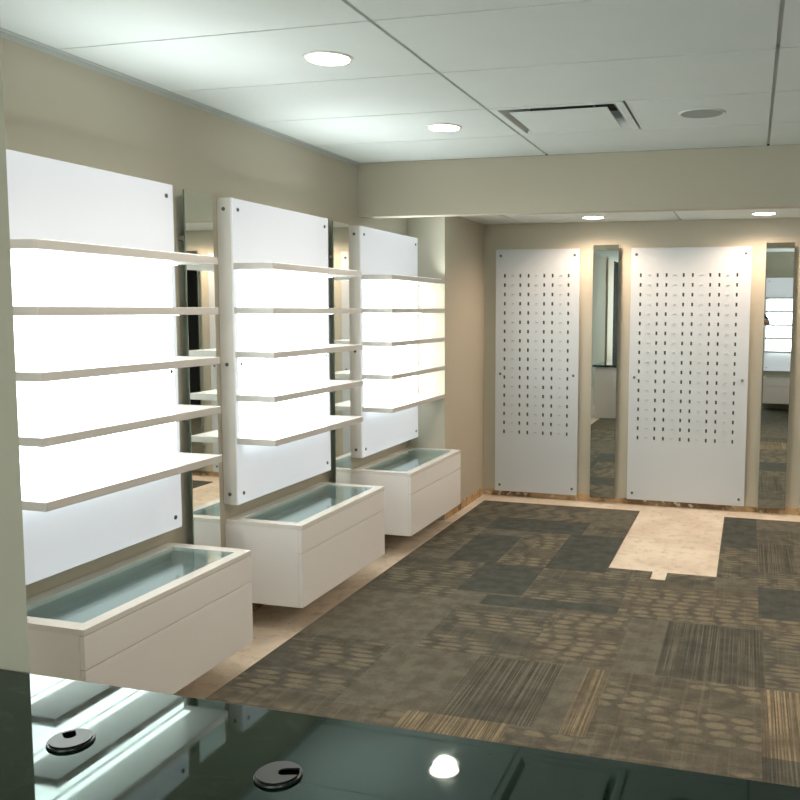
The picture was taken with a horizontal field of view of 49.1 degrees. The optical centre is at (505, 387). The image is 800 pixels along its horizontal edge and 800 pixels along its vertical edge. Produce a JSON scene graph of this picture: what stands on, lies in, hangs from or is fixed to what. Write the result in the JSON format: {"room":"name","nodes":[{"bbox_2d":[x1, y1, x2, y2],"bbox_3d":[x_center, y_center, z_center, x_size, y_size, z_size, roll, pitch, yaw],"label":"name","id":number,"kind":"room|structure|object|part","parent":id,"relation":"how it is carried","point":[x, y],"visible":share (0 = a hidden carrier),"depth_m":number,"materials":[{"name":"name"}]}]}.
{"room":"shop","nodes":[
{"label":"shop","id":0,"kind":"room"},
{"bbox_2d":[0,32,29,673],"bbox_3d":[-1.118,0.139,1.862,0.290,2.399,0.113,2,5,16],"label":"wall pillar","id":1,"kind":"structure","parent":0,"point":[14,649],"depth_m":1.78,"materials":[{"name":"paint"}]},
{"bbox_2d":[1,37,407,598],"bbox_3d":[-1.828,0.006,2.388,0.100,2.559,9.980,2,5,16],"label":"wall","id":2,"kind":"structure","parent":0,"point":[55,108],"depth_m":3.68,"materials":[{"name":"paint"}]},
{"bbox_2d":[6,149,221,584],"bbox_3d":[-1.423,-0.079,3.110,0.280,1.414,0.933,2,5,16],"label":"shelf unit","id":3,"kind":"object","parent":2,"relation":"attached to","point":[94,259],"visible":0.82,"depth_m":3.08,"materials":[{"name":"white laminate"}]},
{"bbox_3d":[-1.382,-0.475,3.065,0.201,0.029,0.928,2,5,16],"label":"shelf","id":4,"kind":"part","parent":3,"relation":"part of","materials":[{"name":"laminate"}]},
{"bbox_3d":[-1.383,-0.275,3.083,0.201,0.029,0.928,2,5,16],"label":"shelf","id":5,"kind":"part","parent":3,"relation":"part of","materials":[{"name":"laminate"}]},
{"bbox_3d":[-1.385,-0.075,3.102,0.201,0.029,0.928,2,5,16],"label":"shelf","id":6,"kind":"part","parent":3,"relation":"part of","materials":[{"name":"laminate"}]},
{"bbox_3d":[-1.386,0.125,3.120,0.201,0.029,0.928,2,5,16],"label":"shelf","id":7,"kind":"part","parent":3,"relation":"part of","materials":[{"name":"laminate"}]},
{"bbox_3d":[-1.387,0.326,3.138,0.201,0.029,0.928,2,5,16],"label":"shelf","id":8,"kind":"part","parent":3,"relation":"part of","materials":[{"name":"laminate"}]},
{"bbox_2d":[26,542,252,694],"bbox_3d":[-1.369,0.895,3.190,0.401,0.388,0.935,2,5,16],"label":"display cabinet","id":9,"kind":"object","parent":2,"relation":"attached to","point":[158,619],"visible":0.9,"depth_m":3.12,"materials":[{"name":"white paint"}]},
{"bbox_2d":[27,552,201,622],"bbox_3d":[-1.368,0.759,3.178,0.362,0.074,0.897,2,5,16],"label":"display tray","id":10,"kind":"object","parent":9,"relation":"on","point":[143,573],"depth_m":3.20,"materials":[{"name":"glass"}]},
{"bbox_3d":[-1.368,0.711,3.173,0.401,0.019,0.935,2,5,16],"label":"frame","id":11,"kind":"part","parent":9,"relation":"part of","materials":[{"name":"white laminate"}]},
{"bbox_3d":[-1.185,0.783,3.127,0.018,0.108,0.933,2,5,16],"label":"drawer","id":12,"kind":"part","parent":9,"relation":"part of","materials":[{"name":"white paint"}]},
{"bbox_3d":[-1.186,0.967,3.144,0.018,0.256,0.933,2,5,16],"label":"drawer","id":13,"kind":"part","parent":9,"relation":"part of","materials":[{"name":"white paint"}]},
{"bbox_2d":[0,27,360,166],"bbox_3d":[-2.010,-1.018,1.401,0.022,0.022,8.165,2,5,16],"label":"trim","id":14,"kind":"structure","parent":2,"relation":"attached to","point":[6,34],"depth_m":3.48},
{"bbox_2d":[178,189,220,546],"bbox_3d":[-1.351,0.134,3.811,0.054,1.959,0.194,2,5,16],"label":"wall mirror","id":15,"kind":"object","parent":2,"relation":"attached to","point":[197,238],"visible":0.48,"depth_m":3.78,"materials":[{"name":"clear glass"}]},
{"bbox_2d":[252,603,264,610],"bbox_3d":[-1.258,1.084,4.337,0.007,0.062,4.042,2,5,16],"label":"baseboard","id":16,"kind":"structure","parent":2,"relation":"attached to","point":[255,606],"depth_m":4.34,"materials":[{"name":"brown wood"}]},
{"bbox_2d":[217,198,362,504],"bbox_3d":[-1.058,-0.194,4.396,0.280,1.414,0.933,2,5,16],"label":"shelf unit","id":17,"kind":"object","parent":2,"relation":"attached to","point":[274,273],"visible":1,"depth_m":4.24,"materials":[{"name":"white laminate"}]},
{"bbox_3d":[-1.017,-0.591,4.351,0.201,0.029,0.928,2,5,16],"label":"shelf","id":18,"kind":"part","parent":17,"relation":"part of","materials":[{"name":"laminate"}]},
{"bbox_3d":[-1.018,-0.390,4.370,0.201,0.029,0.928,2,5,16],"label":"shelf","id":19,"kind":"part","parent":17,"relation":"part of","materials":[{"name":"laminate"}]},
{"bbox_3d":[-1.019,-0.190,4.388,0.201,0.029,0.928,2,5,16],"label":"shelf","id":20,"kind":"part","parent":17,"relation":"part of","materials":[{"name":"laminate"}]},
{"bbox_3d":[-1.021,0.010,4.406,0.201,0.029,0.928,2,5,16],"label":"shelf","id":21,"kind":"part","parent":17,"relation":"part of","materials":[{"name":"laminate"}]},
{"bbox_3d":[-1.022,0.210,4.424,0.201,0.029,0.928,2,5,16],"label":"shelf","id":22,"kind":"part","parent":17,"relation":"part of","materials":[{"name":"laminate"}]},
{"bbox_2d":[225,482,384,607],"bbox_3d":[-1.002,0.779,4.482,0.401,0.388,0.935,2,5,16],"label":"display cabinet","id":23,"kind":"object","parent":2,"relation":"attached to","point":[304,543],"visible":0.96,"depth_m":4.20,"materials":[{"name":"white paint"}]},
{"bbox_2d":[251,489,344,522],"bbox_3d":[-1.001,0.644,4.469,0.362,0.074,0.897,2,5,16],"label":"display tray","id":24,"kind":"object","parent":23,"relation":"on","point":[303,505],"depth_m":4.51,"materials":[{"name":"glass"}]},
{"bbox_3d":[-1.001,0.596,4.465,0.401,0.019,0.935,2,5,16],"label":"frame","id":25,"kind":"part","parent":23,"relation":"part of","materials":[{"name":"white laminate"}]},
{"bbox_3d":[-0.818,0.667,4.419,0.018,0.108,0.933,2,5,16],"label":"drawer","id":26,"kind":"part","parent":23,"relation":"part of","materials":[{"name":"white paint"}]},
{"bbox_3d":[-0.819,0.851,4.436,0.018,0.256,0.933,2,5,16],"label":"drawer","id":27,"kind":"part","parent":23,"relation":"part of","materials":[{"name":"white paint"}]},
{"bbox_2d":[328,221,350,483],"bbox_3d":[-0.985,0.019,5.098,0.054,1.959,0.194,2,5,16],"label":"wall mirror","id":28,"kind":"object","parent":2,"relation":"attached to","point":[340,231],"visible":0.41,"depth_m":5.06,"materials":[{"name":"clear glass"}]},
{"bbox_2d":[349,226,444,457],"bbox_3d":[-0.692,-0.310,5.684,0.280,1.414,0.933,2,5,16],"label":"shelf unit","id":29,"kind":"object","parent":2,"relation":"attached to","point":[388,400],"visible":0.93,"depth_m":5.52,"materials":[{"name":"white laminate"}]},
{"bbox_3d":[-0.651,-0.706,5.639,0.201,0.029,0.928,2,5,16],"label":"shelf","id":30,"kind":"part","parent":29,"relation":"part of","materials":[{"name":"laminate"}]},
{"bbox_3d":[-0.656,0.095,5.713,0.201,0.029,0.928,2,5,16],"label":"shelf","id":31,"kind":"part","parent":29,"relation":"part of","materials":[{"name":"laminate"}]},
{"bbox_3d":[-0.655,-0.105,5.694,0.201,0.029,0.928,2,5,16],"label":"shelf","id":32,"kind":"part","parent":29,"relation":"part of","materials":[{"name":"laminate"}]},
{"bbox_3d":[-0.653,-0.305,5.676,0.201,0.029,0.928,2,5,16],"label":"shelf","id":33,"kind":"part","parent":29,"relation":"part of","materials":[{"name":"laminate"}]},
{"bbox_3d":[-0.652,-0.506,5.658,0.201,0.029,0.928,2,5,16],"label":"shelf","id":34,"kind":"part","parent":29,"relation":"part of","materials":[{"name":"laminate"}]},
{"bbox_2d":[351,447,460,535],"bbox_3d":[-0.641,0.665,5.755,0.401,0.388,0.935,2,5,16],"label":"display cabinet","id":35,"kind":"object","parent":2,"relation":"attached to","point":[421,485],"visible":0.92,"depth_m":5.50,"materials":[{"name":"white paint"}]},
{"bbox_2d":[371,452,428,471],"bbox_3d":[-0.640,0.530,5.742,0.362,0.074,0.897,2,5,16],"label":"display tray","id":36,"kind":"object","parent":35,"relation":"on","point":[396,461],"depth_m":5.91,"materials":[{"name":"glass"}]},
{"bbox_3d":[-0.640,0.482,5.738,0.401,0.019,0.935,2,5,16],"label":"frame","id":37,"kind":"part","parent":35,"relation":"part of","materials":[{"name":"white laminate"}]},
{"bbox_3d":[-0.458,0.737,5.709,0.018,0.256,0.933,2,5,16],"label":"drawer","id":38,"kind":"part","parent":35,"relation":"part of","materials":[{"name":"white paint"}]},
{"bbox_3d":[-0.456,0.553,5.692,0.018,0.108,0.933,2,5,16],"label":"drawer","id":39,"kind":"part","parent":35,"relation":"part of","materials":[{"name":"white paint"}]},
{"bbox_2d":[0,0,799,162],"bbox_3d":[0.412,-1.032,0.711,5.055,0.160,8.165,2,5,16],"label":"ceiling","id":40,"kind":"structure","parent":0,"point":[416,64],"depth_m":3.12,"materials":[{"name":"tile"}]},
{"bbox_2d":[303,51,352,65],"bbox_3d":[-0.632,-1.169,3.076,0.176,0.008,0.176,2,5,16],"label":"recessed light","id":41,"kind":"object","parent":40,"relation":"in","point":[328,58],"visible":1,"depth_m":3.05,"materials":[{"name":"white laminate"}]},
{"bbox_2d":[426,123,461,130],"bbox_3d":[-0.302,-1.273,4.234,0.176,0.008,0.176,2,5,16],"label":"recessed light","id":42,"kind":"object","parent":40,"relation":"in","point":[438,126],"visible":1,"depth_m":4.21,"materials":[{"name":"white laminate"}]},
{"bbox_2d":[429,125,458,130],"bbox_3d":[-0.302,-1.271,4.234,0.147,0.005,0.147,2,5,16],"label":"diffuser","id":43,"kind":"object","parent":42,"relation":"attached to","point":[431,127],"depth_m":4.22,"materials":[{"name":"white plastic"}]},
{"bbox_2d":[489,101,639,134],"bbox_3d":[0.291,-1.296,4.052,0.596,0.090,0.596,2,5,16],"label":"ceiling vent","id":44,"kind":"object","parent":40,"relation":"in","point":[593,116],"visible":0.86,"depth_m":4.06,"materials":[{"name":"metal"}]},
{"bbox_3d":[0.291,-1.254,4.056,0.444,0.005,0.444,2,5,16],"label":"plate","id":45,"kind":"part","parent":44,"relation":"part of","materials":[{"name":"metal"}]},
{"bbox_2d":[679,108,725,118],"bbox_3d":[0.885,-1.235,3.899,0.208,0.008,0.208,2,5,16],"label":"ceiling speaker","id":46,"kind":"object","parent":40,"relation":"attached to","point":[696,113],"visible":1,"depth_m":3.87,"materials":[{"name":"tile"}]},
{"bbox_2d":[407,216,483,519],"bbox_3d":[-0.440,-0.181,6.595,0.282,2.184,0.928,2,5,16],"label":"wall","id":47,"kind":"structure","parent":0,"point":[450,249],"depth_m":6.29,"materials":[{"name":"paint"}]},
{"bbox_2d":[446,489,483,519],"bbox_3d":[-0.306,0.875,6.656,0.007,0.068,0.898,2,5,16],"label":"baseboard","id":48,"kind":"structure","parent":47,"relation":"attached to","point":[477,494],"depth_m":6.66,"materials":[{"name":"brown wood"}]},
{"bbox_2d":[173,494,799,698],"bbox_3d":[0.630,1.413,1.763,5.255,0.100,10.080,2,5,16],"label":"floor","id":49,"kind":"structure","parent":0,"point":[661,540],"depth_m":5.34,"materials":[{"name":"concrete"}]},
{"bbox_2d":[205,500,799,786],"bbox_3d":[0.774,1.376,1.588,4.685,0.006,9.630,2,5,16],"label":"floor","id":50,"kind":"structure","parent":49,"relation":"on","point":[512,624],"depth_m":3.84,"materials":[{"name":"brown carpet"}]},
{"bbox_2d":[0,669,799,799],"bbox_3d":[-0.660,1.005,1.389,2.240,0.749,0.690,2,5,16],"label":"countertop","id":51,"kind":"structure","parent":50,"relation":"on","point":[61,739],"depth_m":1.47,"materials":[{"name":"black glass"}]},
{"bbox_2d":[358,144,799,218],"bbox_3d":[1.536,-1.145,4.694,5.055,0.325,0.100,2,5,16],"label":"wall","id":52,"kind":"structure","parent":0,"point":[751,177],"depth_m":4.95,"materials":[{"name":"paint"}]},
{"bbox_2d":[459,208,799,223],"bbox_3d":[1.770,-1.246,5.513,5.055,0.160,1.615,2,5,16],"label":"ceiling","id":53,"kind":"structure","parent":0,"point":[786,212],"depth_m":6.25,"materials":[{"name":"tile"}]},
{"bbox_2d":[581,216,604,218],"bbox_3d":[0.637,-1.239,6.292,0.176,0.008,0.176,2,5,16],"label":"recessed light","id":54,"kind":"object","parent":53,"relation":"in","point":[585,217],"visible":1,"depth_m":6.25,"materials":[{"name":"white laminate"}]},
{"bbox_2d":[583,217,602,218],"bbox_3d":[0.637,-1.238,6.292,0.147,0.005,0.147,2,5,16],"label":"diffuser","id":55,"kind":"object","parent":54,"relation":"attached to","point":[583,217],"depth_m":6.27,"materials":[{"name":"white plastic"}]},
{"bbox_2d":[751,212,776,214],"bbox_3d":[1.781,-1.202,5.967,0.176,0.008,0.176,2,5,16],"label":"recessed light","id":56,"kind":"object","parent":53,"relation":"in","point":[753,213],"visible":1,"depth_m":5.93,"materials":[{"name":"white laminate"}]},
{"bbox_2d":[753,213,774,214],"bbox_3d":[1.781,-1.201,5.967,0.147,0.005,0.147,2,5,16],"label":"diffuser","id":57,"kind":"object","parent":56,"relation":"attached to","point":[753,213],"depth_m":5.95,"materials":[{"name":"white plastic"}]},
{"bbox_2d":[483,218,799,507],"bbox_3d":[1.997,-0.339,6.425,5.255,2.559,0.100,2,5,16],"label":"wall","id":58,"kind":"structure","parent":0,"point":[756,233],"depth_m":6.64,"materials":[{"name":"paint"}]},
{"bbox_2d":[495,249,580,495],"bbox_3d":[0.245,-0.123,6.862,0.675,1.934,0.052,2,5,16],"label":"panel","id":59,"kind":"object","parent":58,"relation":"attached to","point":[538,290],"visible":1,"depth_m":6.84,"materials":[{"name":"plastic"}]},
{"bbox_2d":[590,245,618,497],"bbox_3d":[0.766,-0.118,6.712,0.194,1.959,0.054,2,5,16],"label":"wall mirror","id":60,"kind":"object","parent":58,"relation":"attached to","point":[605,257],"visible":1,"depth_m":6.68,"materials":[{"name":"clear glass"}]},
{"bbox_2d":[484,489,799,514],"bbox_3d":[2.105,0.914,6.449,4.743,0.057,0.007,2,5,16],"label":"baseboard","id":61,"kind":"structure","parent":58,"relation":"attached to","point":[583,497],"depth_m":6.74,"materials":[{"name":"brown wood"}]},
{"bbox_2d":[627,246,751,505],"bbox_3d":[1.375,-0.087,6.544,0.881,1.934,0.052,2,5,16],"label":"panel","id":62,"kind":"object","parent":58,"relation":"attached to","point":[690,306],"visible":1,"depth_m":6.53,"materials":[{"name":"plastic"}]},
{"bbox_2d":[758,242,794,509],"bbox_3d":[1.988,-0.079,6.369,0.194,1.959,0.054,2,5,16],"label":"wall mirror","id":63,"kind":"object","parent":58,"relation":"attached to","point":[779,276],"visible":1,"depth_m":6.34,"materials":[{"name":"clear glass"}]}
]}

